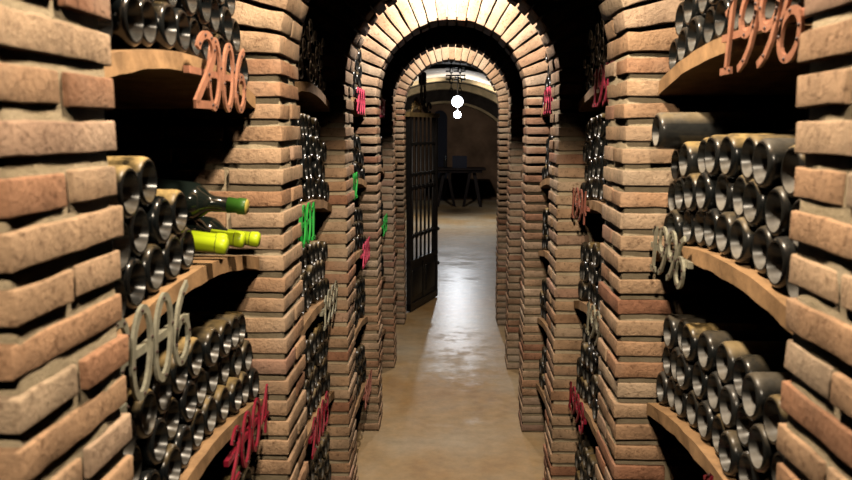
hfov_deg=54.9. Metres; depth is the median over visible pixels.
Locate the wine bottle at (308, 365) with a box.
[306,357,311,378]
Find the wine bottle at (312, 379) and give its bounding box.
[308,372,314,394]
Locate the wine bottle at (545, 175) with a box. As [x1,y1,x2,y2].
[544,165,547,178]
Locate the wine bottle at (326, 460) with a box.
[323,452,329,472]
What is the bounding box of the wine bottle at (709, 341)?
[697,330,794,371]
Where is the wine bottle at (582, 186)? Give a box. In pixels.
[580,182,586,200]
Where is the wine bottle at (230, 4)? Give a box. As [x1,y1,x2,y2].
[221,0,234,16]
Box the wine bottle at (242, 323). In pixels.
[173,311,245,344]
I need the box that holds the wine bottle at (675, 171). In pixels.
[671,149,680,181]
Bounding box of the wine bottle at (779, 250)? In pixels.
[765,236,798,288]
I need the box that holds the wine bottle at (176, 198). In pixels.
[156,189,187,234]
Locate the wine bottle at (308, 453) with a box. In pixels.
[304,451,317,472]
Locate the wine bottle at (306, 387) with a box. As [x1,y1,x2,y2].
[302,379,309,402]
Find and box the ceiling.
[410,60,495,94]
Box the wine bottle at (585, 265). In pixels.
[582,261,588,281]
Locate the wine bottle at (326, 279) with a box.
[324,278,328,294]
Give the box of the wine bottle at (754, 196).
[742,179,771,226]
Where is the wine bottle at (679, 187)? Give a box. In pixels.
[674,176,686,212]
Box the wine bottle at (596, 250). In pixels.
[593,244,600,267]
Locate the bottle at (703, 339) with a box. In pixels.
[698,335,707,366]
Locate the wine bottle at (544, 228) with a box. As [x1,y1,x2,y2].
[542,222,546,235]
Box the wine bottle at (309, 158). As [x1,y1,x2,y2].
[305,155,311,177]
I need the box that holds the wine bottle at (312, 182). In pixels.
[309,176,314,198]
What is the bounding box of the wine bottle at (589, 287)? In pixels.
[587,282,591,301]
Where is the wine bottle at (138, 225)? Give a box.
[123,207,148,256]
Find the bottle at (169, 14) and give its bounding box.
[164,7,175,44]
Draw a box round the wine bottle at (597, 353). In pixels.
[595,335,601,357]
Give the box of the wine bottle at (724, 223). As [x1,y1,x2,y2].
[715,212,737,255]
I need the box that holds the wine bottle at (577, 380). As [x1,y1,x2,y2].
[576,375,579,393]
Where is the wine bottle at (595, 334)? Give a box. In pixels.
[591,331,596,350]
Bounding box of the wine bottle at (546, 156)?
[545,151,547,164]
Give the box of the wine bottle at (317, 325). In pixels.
[310,323,323,344]
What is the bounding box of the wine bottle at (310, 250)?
[305,243,313,264]
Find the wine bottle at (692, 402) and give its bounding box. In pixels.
[686,390,702,428]
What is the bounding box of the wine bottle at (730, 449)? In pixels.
[718,430,747,476]
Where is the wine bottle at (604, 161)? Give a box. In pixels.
[602,159,606,180]
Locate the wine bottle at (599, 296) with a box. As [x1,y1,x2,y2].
[598,292,601,310]
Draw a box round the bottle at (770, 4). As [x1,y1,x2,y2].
[765,0,776,18]
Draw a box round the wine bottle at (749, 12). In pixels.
[744,0,809,25]
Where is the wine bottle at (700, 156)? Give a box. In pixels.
[697,137,709,173]
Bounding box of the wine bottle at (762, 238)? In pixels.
[752,225,775,274]
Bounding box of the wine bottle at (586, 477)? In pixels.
[584,469,592,479]
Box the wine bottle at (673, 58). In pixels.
[669,38,678,69]
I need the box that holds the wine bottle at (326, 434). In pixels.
[318,431,329,451]
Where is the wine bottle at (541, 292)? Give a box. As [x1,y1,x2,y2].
[540,291,543,304]
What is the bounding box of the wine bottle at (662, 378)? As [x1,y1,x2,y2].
[656,371,669,404]
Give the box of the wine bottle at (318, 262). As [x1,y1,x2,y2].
[316,260,320,281]
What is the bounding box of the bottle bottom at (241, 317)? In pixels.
[239,315,244,341]
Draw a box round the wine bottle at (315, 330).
[306,327,319,349]
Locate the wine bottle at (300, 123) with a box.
[297,113,304,136]
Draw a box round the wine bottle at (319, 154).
[318,139,320,157]
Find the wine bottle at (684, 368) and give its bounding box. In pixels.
[676,353,695,390]
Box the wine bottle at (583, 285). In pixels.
[579,279,588,300]
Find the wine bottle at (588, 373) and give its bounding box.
[586,366,590,384]
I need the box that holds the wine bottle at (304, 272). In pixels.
[301,269,307,291]
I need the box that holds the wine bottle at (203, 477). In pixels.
[199,475,230,479]
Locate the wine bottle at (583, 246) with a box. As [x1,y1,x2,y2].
[580,242,587,262]
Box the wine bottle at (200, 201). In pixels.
[157,178,248,219]
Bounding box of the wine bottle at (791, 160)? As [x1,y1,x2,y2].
[781,145,805,198]
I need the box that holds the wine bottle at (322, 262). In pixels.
[320,260,324,279]
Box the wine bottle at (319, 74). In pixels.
[318,72,321,90]
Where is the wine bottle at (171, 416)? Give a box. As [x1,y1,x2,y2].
[157,396,179,441]
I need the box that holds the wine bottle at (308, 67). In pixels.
[301,59,312,82]
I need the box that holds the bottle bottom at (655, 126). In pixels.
[652,116,658,144]
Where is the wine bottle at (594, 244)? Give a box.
[592,243,600,260]
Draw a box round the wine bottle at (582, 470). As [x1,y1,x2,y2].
[580,461,585,479]
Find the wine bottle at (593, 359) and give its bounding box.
[590,351,597,373]
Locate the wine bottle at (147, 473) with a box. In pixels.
[140,467,160,479]
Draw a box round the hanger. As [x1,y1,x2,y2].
[446,62,465,93]
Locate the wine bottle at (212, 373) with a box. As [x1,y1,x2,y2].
[202,363,218,394]
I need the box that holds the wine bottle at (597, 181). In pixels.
[594,177,600,199]
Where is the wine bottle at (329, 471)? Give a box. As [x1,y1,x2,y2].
[328,463,330,479]
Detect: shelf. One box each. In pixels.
[102,49,255,108]
[115,255,258,337]
[179,399,262,479]
[296,81,329,111]
[299,200,331,216]
[301,299,331,334]
[304,391,334,448]
[351,97,365,116]
[354,178,366,187]
[354,249,365,263]
[354,316,367,339]
[355,381,366,413]
[380,167,384,175]
[536,383,545,402]
[537,318,547,331]
[538,250,549,258]
[540,178,550,188]
[541,97,552,116]
[574,301,601,323]
[576,393,598,438]
[577,200,605,213]
[579,81,608,111]
[646,403,738,479]
[656,246,794,335]
[658,24,812,94]
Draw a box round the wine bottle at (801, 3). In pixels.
[782,0,813,22]
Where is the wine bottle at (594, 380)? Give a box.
[591,374,598,397]
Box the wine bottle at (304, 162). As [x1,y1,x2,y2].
[299,156,307,179]
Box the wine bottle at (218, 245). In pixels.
[193,234,228,254]
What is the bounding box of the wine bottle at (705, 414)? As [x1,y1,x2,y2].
[697,400,719,440]
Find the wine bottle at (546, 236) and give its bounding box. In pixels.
[545,235,547,249]
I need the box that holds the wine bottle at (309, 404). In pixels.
[305,395,312,417]
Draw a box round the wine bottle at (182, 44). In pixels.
[168,8,190,52]
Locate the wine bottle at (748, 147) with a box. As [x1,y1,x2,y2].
[740,135,795,180]
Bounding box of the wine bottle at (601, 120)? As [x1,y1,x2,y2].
[598,113,605,137]
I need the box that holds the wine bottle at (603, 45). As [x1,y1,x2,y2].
[600,35,609,59]
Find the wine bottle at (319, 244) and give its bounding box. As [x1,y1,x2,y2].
[314,241,321,260]
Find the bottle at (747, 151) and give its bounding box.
[741,140,753,176]
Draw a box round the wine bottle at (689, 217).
[682,210,698,244]
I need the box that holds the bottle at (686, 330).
[682,327,689,356]
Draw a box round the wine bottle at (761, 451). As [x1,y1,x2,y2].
[748,422,777,473]
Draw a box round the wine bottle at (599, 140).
[595,135,602,157]
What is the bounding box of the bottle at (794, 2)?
[783,0,798,5]
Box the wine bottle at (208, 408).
[197,395,216,435]
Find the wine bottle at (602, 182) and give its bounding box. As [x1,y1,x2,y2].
[599,178,606,201]
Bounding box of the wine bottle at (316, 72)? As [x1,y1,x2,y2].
[314,68,317,86]
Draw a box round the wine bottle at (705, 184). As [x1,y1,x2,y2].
[695,172,717,211]
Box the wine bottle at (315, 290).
[312,281,318,302]
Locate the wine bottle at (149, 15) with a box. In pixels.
[128,0,156,47]
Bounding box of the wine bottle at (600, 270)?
[598,267,601,285]
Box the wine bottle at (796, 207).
[789,198,801,249]
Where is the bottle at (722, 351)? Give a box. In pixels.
[717,346,727,379]
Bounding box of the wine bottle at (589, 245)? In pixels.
[586,242,604,262]
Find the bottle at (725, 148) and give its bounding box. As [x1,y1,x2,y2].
[720,138,730,172]
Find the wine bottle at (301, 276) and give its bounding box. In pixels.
[299,275,304,296]
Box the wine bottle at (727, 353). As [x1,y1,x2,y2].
[716,341,785,384]
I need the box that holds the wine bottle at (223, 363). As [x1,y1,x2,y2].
[217,354,229,384]
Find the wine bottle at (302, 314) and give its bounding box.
[300,296,304,316]
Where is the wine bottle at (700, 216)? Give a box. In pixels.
[694,210,706,246]
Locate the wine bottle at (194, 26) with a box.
[185,16,200,56]
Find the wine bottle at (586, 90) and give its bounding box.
[585,78,587,93]
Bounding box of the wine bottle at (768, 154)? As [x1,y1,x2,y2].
[752,138,795,188]
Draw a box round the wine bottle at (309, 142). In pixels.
[305,134,312,156]
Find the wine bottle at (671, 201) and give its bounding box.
[668,181,676,211]
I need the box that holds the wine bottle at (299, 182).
[298,180,302,202]
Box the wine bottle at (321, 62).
[319,57,322,75]
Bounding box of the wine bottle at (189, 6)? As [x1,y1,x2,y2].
[175,0,197,16]
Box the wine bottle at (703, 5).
[698,0,712,15]
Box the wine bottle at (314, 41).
[311,28,316,45]
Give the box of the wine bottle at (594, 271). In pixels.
[590,264,598,285]
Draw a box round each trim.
[406,83,497,103]
[406,101,498,122]
[409,77,495,92]
[424,65,486,75]
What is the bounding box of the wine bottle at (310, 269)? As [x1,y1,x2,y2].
[305,265,314,287]
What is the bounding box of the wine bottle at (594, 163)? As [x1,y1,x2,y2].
[592,157,597,177]
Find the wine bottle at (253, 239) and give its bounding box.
[200,216,260,246]
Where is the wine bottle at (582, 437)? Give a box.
[579,434,595,454]
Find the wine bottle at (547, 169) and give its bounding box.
[546,162,550,177]
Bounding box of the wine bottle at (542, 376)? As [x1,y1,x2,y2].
[541,374,544,388]
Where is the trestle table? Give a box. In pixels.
[438,167,485,206]
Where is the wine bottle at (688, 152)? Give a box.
[679,141,700,178]
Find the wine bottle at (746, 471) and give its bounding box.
[738,451,770,479]
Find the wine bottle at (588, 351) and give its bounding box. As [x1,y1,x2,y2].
[585,346,592,368]
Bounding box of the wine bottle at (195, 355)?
[137,336,202,379]
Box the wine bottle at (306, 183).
[301,177,310,200]
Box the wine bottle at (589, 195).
[586,177,596,199]
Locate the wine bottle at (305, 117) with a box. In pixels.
[302,113,307,136]
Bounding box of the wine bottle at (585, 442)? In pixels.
[581,440,597,453]
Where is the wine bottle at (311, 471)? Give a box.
[304,460,314,479]
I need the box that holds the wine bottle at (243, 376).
[237,371,249,405]
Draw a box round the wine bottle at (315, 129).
[311,118,318,137]
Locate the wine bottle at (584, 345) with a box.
[581,342,588,363]
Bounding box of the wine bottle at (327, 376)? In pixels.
[325,372,329,391]
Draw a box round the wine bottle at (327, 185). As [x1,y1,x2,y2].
[324,182,328,201]
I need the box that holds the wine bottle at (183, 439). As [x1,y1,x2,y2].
[168,424,192,468]
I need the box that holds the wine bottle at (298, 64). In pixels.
[295,56,301,79]
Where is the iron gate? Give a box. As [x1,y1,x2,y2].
[404,72,439,311]
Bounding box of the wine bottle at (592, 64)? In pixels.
[590,50,594,67]
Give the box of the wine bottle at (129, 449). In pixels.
[121,418,136,459]
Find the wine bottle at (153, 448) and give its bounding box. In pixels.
[136,416,167,465]
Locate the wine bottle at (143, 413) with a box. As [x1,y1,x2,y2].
[126,387,157,439]
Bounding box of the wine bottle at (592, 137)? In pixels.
[588,118,595,140]
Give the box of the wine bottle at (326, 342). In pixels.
[324,340,327,357]
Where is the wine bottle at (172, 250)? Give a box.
[157,234,181,280]
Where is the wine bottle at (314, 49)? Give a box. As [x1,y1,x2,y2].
[311,45,318,67]
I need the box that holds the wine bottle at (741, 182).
[732,175,748,217]
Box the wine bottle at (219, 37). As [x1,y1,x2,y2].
[212,33,224,64]
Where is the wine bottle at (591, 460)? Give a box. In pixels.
[587,454,597,477]
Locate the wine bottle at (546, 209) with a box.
[544,208,548,222]
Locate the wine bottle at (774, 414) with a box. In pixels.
[763,394,789,445]
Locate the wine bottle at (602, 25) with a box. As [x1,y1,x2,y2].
[600,18,605,37]
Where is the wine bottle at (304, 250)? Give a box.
[302,247,307,268]
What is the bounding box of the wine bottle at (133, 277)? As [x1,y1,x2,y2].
[120,257,145,309]
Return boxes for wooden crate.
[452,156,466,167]
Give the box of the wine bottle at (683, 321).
[677,318,786,352]
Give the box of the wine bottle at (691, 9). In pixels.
[684,0,701,25]
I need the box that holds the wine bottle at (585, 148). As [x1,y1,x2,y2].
[583,142,589,163]
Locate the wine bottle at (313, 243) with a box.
[306,241,317,261]
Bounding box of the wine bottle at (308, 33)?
[303,16,312,40]
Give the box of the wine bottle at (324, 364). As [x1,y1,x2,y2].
[321,358,326,377]
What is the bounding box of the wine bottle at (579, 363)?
[577,357,582,376]
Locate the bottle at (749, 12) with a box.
[745,0,754,22]
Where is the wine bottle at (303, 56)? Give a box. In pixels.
[301,37,305,59]
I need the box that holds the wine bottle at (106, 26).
[100,9,112,40]
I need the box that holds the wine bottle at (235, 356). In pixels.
[229,345,241,377]
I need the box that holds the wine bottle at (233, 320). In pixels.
[160,314,239,350]
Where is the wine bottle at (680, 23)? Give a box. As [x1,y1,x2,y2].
[675,1,687,35]
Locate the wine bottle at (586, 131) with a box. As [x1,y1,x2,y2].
[585,122,589,142]
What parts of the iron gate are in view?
rail, panel, cross rail, cross rail, cross rail, cross rail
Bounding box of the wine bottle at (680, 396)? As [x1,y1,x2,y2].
[674,383,689,418]
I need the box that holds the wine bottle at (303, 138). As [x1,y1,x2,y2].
[302,135,305,155]
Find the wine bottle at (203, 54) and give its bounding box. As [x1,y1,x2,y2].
[198,25,209,59]
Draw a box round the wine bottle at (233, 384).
[224,377,242,413]
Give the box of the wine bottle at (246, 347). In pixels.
[240,340,251,372]
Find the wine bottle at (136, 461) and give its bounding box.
[131,443,141,479]
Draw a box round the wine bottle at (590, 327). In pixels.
[587,326,592,345]
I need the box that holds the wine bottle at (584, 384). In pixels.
[582,380,588,401]
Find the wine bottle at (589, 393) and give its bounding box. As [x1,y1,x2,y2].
[587,385,591,406]
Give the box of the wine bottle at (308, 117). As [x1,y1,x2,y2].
[306,115,311,134]
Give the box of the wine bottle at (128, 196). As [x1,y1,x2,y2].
[110,165,139,218]
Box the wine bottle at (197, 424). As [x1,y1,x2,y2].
[179,408,204,450]
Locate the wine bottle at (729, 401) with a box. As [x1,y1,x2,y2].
[719,384,741,428]
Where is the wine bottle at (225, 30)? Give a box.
[216,6,232,43]
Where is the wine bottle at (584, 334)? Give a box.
[582,323,590,341]
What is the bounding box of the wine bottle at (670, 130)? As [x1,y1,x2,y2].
[652,112,796,148]
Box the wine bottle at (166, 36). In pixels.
[111,1,176,49]
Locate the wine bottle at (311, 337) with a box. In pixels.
[305,333,315,355]
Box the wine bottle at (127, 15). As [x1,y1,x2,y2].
[110,0,143,47]
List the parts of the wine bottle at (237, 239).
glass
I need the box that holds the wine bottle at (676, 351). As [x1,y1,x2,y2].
[670,347,681,381]
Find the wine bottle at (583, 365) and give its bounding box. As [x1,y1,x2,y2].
[582,364,585,379]
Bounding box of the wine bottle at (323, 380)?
[321,378,325,394]
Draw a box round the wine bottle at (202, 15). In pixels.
[193,0,211,25]
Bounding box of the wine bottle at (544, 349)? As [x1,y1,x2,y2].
[542,348,546,362]
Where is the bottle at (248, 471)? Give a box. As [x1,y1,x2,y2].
[246,469,250,479]
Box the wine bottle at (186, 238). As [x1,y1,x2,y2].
[176,227,194,270]
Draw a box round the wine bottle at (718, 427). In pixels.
[711,414,735,454]
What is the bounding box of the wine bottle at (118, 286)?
[112,279,126,315]
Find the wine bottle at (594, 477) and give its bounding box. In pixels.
[593,464,596,479]
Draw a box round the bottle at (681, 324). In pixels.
[678,322,683,349]
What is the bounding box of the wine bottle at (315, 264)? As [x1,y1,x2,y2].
[313,262,317,283]
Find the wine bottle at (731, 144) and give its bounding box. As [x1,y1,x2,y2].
[719,133,795,178]
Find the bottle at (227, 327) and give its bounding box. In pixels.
[224,324,230,353]
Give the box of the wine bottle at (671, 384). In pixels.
[667,376,677,410]
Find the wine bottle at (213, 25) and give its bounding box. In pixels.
[206,0,219,33]
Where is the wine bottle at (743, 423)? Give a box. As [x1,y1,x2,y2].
[736,403,758,448]
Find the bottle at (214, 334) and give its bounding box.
[211,331,218,362]
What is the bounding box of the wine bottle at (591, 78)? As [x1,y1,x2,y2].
[589,66,597,87]
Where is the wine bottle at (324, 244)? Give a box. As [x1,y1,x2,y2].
[320,241,327,261]
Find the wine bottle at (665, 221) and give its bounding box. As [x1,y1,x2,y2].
[664,213,699,245]
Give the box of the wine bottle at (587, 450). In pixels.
[582,446,595,468]
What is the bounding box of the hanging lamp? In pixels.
[452,77,462,117]
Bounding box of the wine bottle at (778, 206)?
[765,186,797,236]
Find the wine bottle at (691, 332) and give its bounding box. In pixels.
[681,323,783,361]
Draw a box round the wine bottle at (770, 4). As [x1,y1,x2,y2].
[765,0,812,23]
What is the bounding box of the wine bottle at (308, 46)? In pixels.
[305,41,310,59]
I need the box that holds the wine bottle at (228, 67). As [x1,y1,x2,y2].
[226,46,236,73]
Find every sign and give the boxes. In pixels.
[113,280,190,412]
[183,31,246,112]
[224,384,269,479]
[299,202,315,247]
[308,391,328,458]
[320,280,337,330]
[352,172,357,199]
[354,87,365,114]
[360,237,369,268]
[363,369,371,409]
[379,98,384,116]
[381,213,387,236]
[543,86,552,113]
[568,381,586,434]
[571,187,589,224]
[585,301,601,345]
[592,60,613,106]
[650,225,692,288]
[703,473,713,479]
[720,0,810,75]
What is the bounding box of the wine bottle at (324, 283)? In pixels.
[322,278,325,298]
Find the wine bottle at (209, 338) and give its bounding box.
[140,326,219,366]
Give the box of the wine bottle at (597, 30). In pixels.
[595,20,600,44]
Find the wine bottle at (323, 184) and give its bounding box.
[309,179,325,199]
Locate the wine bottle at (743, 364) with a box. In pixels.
[733,355,787,398]
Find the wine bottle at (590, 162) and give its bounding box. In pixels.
[588,161,591,177]
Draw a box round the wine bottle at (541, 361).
[540,360,543,373]
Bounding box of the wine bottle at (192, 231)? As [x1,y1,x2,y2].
[186,226,228,238]
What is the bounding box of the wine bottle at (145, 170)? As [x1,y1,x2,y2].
[107,156,156,206]
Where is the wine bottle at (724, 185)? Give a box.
[715,174,735,213]
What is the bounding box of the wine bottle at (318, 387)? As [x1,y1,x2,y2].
[315,382,321,403]
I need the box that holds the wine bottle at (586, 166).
[584,163,587,181]
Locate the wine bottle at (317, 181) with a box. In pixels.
[312,178,320,198]
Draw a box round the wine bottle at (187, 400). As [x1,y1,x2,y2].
[172,379,196,422]
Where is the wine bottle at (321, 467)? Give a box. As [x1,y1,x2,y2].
[317,458,324,479]
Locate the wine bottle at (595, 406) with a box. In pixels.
[592,398,598,421]
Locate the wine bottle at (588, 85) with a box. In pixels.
[587,73,589,90]
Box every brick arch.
[0,0,851,479]
[107,0,806,479]
[300,0,604,479]
[352,0,551,431]
[379,22,524,368]
[393,44,509,324]
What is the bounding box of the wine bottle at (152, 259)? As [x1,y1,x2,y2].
[134,243,164,293]
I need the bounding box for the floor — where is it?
[355,200,544,479]
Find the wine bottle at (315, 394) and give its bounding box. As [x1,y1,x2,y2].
[311,388,317,410]
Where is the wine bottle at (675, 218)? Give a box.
[667,209,688,244]
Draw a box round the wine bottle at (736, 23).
[734,0,747,30]
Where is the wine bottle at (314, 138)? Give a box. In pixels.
[311,136,318,158]
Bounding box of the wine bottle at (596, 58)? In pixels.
[594,44,600,66]
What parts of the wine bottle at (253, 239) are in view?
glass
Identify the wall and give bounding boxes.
[405,90,498,118]
[405,104,497,199]
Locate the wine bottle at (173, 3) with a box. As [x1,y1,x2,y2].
[155,0,177,7]
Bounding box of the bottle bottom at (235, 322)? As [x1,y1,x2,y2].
[232,319,238,346]
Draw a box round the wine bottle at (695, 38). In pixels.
[687,15,705,52]
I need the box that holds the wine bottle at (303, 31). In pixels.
[301,23,304,36]
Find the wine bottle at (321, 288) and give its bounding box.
[318,279,323,299]
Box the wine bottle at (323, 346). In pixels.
[321,342,324,361]
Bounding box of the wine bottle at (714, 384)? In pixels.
[707,371,727,412]
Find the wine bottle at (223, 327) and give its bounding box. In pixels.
[159,319,231,357]
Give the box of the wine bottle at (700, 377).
[692,361,711,400]
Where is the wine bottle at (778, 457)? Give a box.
[771,451,785,479]
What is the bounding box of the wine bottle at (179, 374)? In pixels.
[128,350,187,394]
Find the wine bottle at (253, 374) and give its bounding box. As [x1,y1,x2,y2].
[247,367,258,400]
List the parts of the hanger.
chain, chain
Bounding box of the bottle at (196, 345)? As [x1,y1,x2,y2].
[192,341,201,374]
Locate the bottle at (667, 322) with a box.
[664,318,670,345]
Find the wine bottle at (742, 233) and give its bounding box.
[729,217,758,263]
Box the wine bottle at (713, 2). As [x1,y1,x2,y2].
[708,0,718,5]
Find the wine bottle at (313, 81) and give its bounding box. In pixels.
[311,63,314,84]
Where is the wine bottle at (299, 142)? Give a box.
[297,136,302,159]
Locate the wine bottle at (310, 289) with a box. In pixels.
[308,288,311,304]
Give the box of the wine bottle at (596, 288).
[593,285,598,307]
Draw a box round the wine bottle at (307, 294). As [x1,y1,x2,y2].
[304,288,309,310]
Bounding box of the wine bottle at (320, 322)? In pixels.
[312,321,327,341]
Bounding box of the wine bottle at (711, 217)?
[703,208,720,249]
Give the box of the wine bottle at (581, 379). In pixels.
[579,376,583,396]
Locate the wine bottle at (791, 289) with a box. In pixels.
[786,252,798,297]
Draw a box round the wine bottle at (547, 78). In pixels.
[546,75,548,87]
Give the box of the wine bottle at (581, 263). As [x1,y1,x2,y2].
[580,262,582,279]
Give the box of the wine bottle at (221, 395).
[210,385,229,423]
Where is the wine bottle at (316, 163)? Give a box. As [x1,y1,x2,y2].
[312,157,320,178]
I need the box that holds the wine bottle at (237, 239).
[186,219,245,252]
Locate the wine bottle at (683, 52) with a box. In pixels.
[677,26,690,60]
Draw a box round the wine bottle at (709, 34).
[703,5,717,43]
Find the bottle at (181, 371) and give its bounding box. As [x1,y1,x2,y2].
[176,356,187,389]
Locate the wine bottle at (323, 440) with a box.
[312,437,327,457]
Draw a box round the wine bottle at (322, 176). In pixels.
[320,163,324,179]
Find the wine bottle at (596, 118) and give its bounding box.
[594,115,598,136]
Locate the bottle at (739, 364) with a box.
[734,359,745,395]
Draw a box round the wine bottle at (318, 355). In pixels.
[314,345,321,365]
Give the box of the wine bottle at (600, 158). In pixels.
[597,155,603,178]
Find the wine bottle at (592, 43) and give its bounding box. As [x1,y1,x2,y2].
[589,27,596,49]
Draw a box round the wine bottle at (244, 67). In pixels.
[236,54,247,85]
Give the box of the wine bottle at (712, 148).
[704,135,725,176]
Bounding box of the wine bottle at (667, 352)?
[663,345,671,376]
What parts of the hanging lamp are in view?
bulb, bulb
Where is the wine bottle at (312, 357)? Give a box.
[310,355,314,371]
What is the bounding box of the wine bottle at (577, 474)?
[575,470,580,479]
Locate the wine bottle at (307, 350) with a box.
[304,339,310,362]

